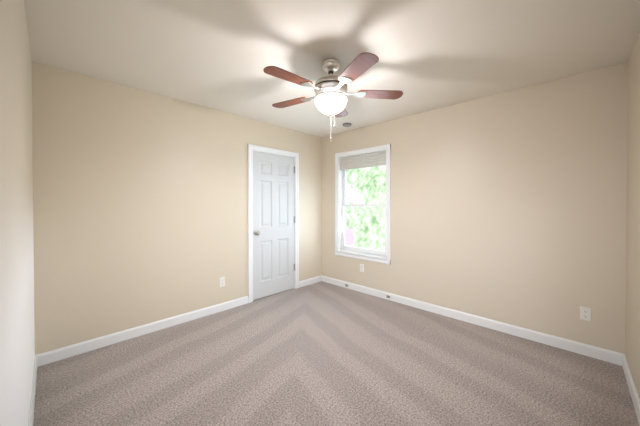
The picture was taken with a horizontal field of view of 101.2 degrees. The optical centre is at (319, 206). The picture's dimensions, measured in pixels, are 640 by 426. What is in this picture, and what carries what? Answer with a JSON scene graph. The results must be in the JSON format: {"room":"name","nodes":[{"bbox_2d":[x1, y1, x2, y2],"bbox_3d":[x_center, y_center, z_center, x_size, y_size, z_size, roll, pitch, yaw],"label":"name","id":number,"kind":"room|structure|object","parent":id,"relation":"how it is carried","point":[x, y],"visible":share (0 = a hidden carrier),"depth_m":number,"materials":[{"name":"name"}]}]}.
{"room":"empty bedroom","nodes":[
{"label":"empty bedroom","id":0,"kind":"room"},
{"bbox_2d":[0,0,34,425],"bbox_3d":[-1.112,0.075,0.872,3.394,2.440,0.120,1,1,44],"label":"wall","id":1,"kind":"structure","parent":0,"point":[17,343],"depth_m":1.02,"materials":[{"name":"paint"}]},
{"bbox_2d":[28,356,37,425],"bbox_3d":[-1.060,1.248,0.926,3.380,0.095,0.014,1,1,44],"label":"baseboard","id":2,"kind":"structure","parent":1,"relation":"attached to","point":[32,407],"depth_m":1.69,"materials":[{"name":"paint"}]},
{"bbox_2d":[32,61,321,354],"bbox_3d":[-1.173,0.052,3.328,0.120,2.440,3.557,1,1,44],"label":"wall","id":3,"kind":"structure","parent":0,"point":[140,207],"depth_m":2.59,"materials":[{"name":"paint"}]},
{"bbox_2d":[35,275,321,366],"bbox_3d":[-1.130,1.225,3.288,0.014,0.095,3.303,1,1,44],"label":"baseboard","id":4,"kind":"structure","parent":3,"relation":"attached to","point":[48,357],"depth_m":2.59,"materials":[{"name":"paint"}]},
{"bbox_2d":[219,277,224,286],"bbox_3d":[-1.197,0.921,3.219,0.007,0.114,0.070,1,1,44],"label":"electrical outlet","id":5,"kind":"object","parent":3,"relation":"attached to","point":[221,281],"depth_m":3.22,"materials":[{"name":"plastic"}]},
{"bbox_2d":[248,144,298,302],"bbox_3d":[-0.625,0.217,3.768,0.066,2.100,0.877,1,1,44],"label":"door","id":6,"kind":"structure","parent":3,"relation":"in","point":[251,147],"depth_m":3.55,"materials":[{"name":"paint"}]},
{"bbox_2d":[252,150,294,288],"bbox_3d":[-0.687,0.247,3.828,0.119,2.039,0.763,1,1,44],"label":"door frame","id":7,"kind":"structure","parent":3,"relation":"attached to","point":[252,203],"depth_m":3.74,"materials":[{"name":"paint"}]},
{"bbox_2d":[253,151,293,299],"bbox_3d":[-0.662,0.252,3.804,0.035,2.007,0.723,1,1,44],"label":"door leaf","id":8,"kind":"structure","parent":3,"relation":"in","point":[273,222],"depth_m":3.77,"materials":[{"name":"paint"}]},
{"bbox_2d":[24,0,639,136],"bbox_3d":[0.086,-1.206,2.091,3.634,0.100,3.557,1,1,44],"label":"ceiling","id":9,"kind":"structure","parent":0,"point":[220,55],"depth_m":1.89,"materials":[{"name":"paint"}]},
{"bbox_2d":[263,52,402,140],"bbox_3d":[0.053,-0.842,2.108,1.137,0.628,1.116,1,1,44],"label":"fan","id":10,"kind":"object","parent":9,"relation":"hanging from","point":[330,90],"depth_m":2.02,"materials":[{"name":"brown wood"}]},
{"bbox_2d":[343,123,350,126],"bbox_3d":[0.382,-1.154,3.720,0.126,0.034,0.126,1,1,44],"label":"smoke detector","id":11,"kind":"object","parent":9,"relation":"attached to","point":[346,124],"depth_m":3.68,"materials":[{"name":"plastic"}]},
{"bbox_2d":[33,281,638,425],"bbox_3d":[0.086,1.333,2.116,3.634,0.100,3.557,1,1,44],"label":"floor","id":12,"kind":"structure","parent":0,"point":[321,353],"depth_m":2.00,"materials":[{"name":"beige carpet"}]},
{"bbox_2d":[322,62,627,353],"bbox_3d":[1.284,0.052,3.335,3.394,2.440,0.120,1,1,44],"label":"wall","id":13,"kind":"structure","parent":0,"point":[509,207],"depth_m":2.62,"materials":[{"name":"paint"}]},
{"bbox_2d":[337,250,385,259],"bbox_3d":[0.603,0.710,3.913,0.865,0.021,0.050,1,1,44],"label":"window sill","id":14,"kind":"structure","parent":13,"relation":"attached to","point":[372,256],"depth_m":3.86,"materials":[{"name":"paint"}]},
{"bbox_2d":[360,264,363,271],"bbox_3d":[0.620,0.907,3.899,0.070,0.114,0.006,1,1,44],"label":"outlet","id":15,"kind":"object","parent":13,"relation":"attached to","point":[361,267],"depth_m":3.90,"materials":[{"name":"plastic"}]},
{"bbox_2d":[335,144,390,264],"bbox_3d":[0.649,-0.039,3.953,0.979,1.639,0.159,1,1,44],"label":"window","id":16,"kind":"structure","parent":13,"relation":"in","point":[387,147],"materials":[{"name":"paint"}]},
{"bbox_2d":[341,151,385,170],"bbox_3d":[0.630,-0.678,3.928,0.823,0.198,0.024,1,1,44],"label":"window blind","id":17,"kind":"object","parent":16,"relation":"attached to","point":[353,162],"depth_m":3.89,"materials":[{"name":"white fabric"}]},
{"bbox_2d":[321,275,624,365],"bbox_3d":[1.237,1.225,3.298,3.394,0.095,0.014,1,1,44],"label":"baseboard","id":18,"kind":"structure","parent":13,"relation":"attached to","point":[606,355],"depth_m":2.71,"materials":[{"name":"paint"}]},
{"bbox_2d":[580,306,591,320],"bbox_3d":[2.294,0.925,2.271,0.070,0.114,0.007,1,1,44],"label":"electrical outlet","id":19,"kind":"object","parent":13,"relation":"attached to","point":[585,313],"depth_m":2.27,"materials":[{"name":"plastic"}]},
{"bbox_2d":[625,31,639,398],"bbox_3d":[1.346,0.075,0.879,0.120,2.440,3.557,1,1,44],"label":"wall","id":20,"kind":"structure","parent":0,"point":[632,330],"depth_m":1.85,"materials":[{"name":"paint"}]},
{"bbox_2d":[622,355,639,425],"bbox_3d":[1.484,1.246,1.129,0.014,0.095,2.753,1,1,44],"label":"baseboard","id":21,"kind":"structure","parent":20,"relation":"attached to","point":[632,387],"depth_m":1.77,"materials":[{"name":"paint"}]},
{"label":"outside","id":22,"kind":"structure","parent":0,"visible":0},
{"bbox_2d":[345,158,385,250],"bbox_3d":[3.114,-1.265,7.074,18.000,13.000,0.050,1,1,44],"label":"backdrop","id":23,"kind":"structure","parent":22,"point":[362,196],"depth_m":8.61,"materials":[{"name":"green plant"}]}
]}

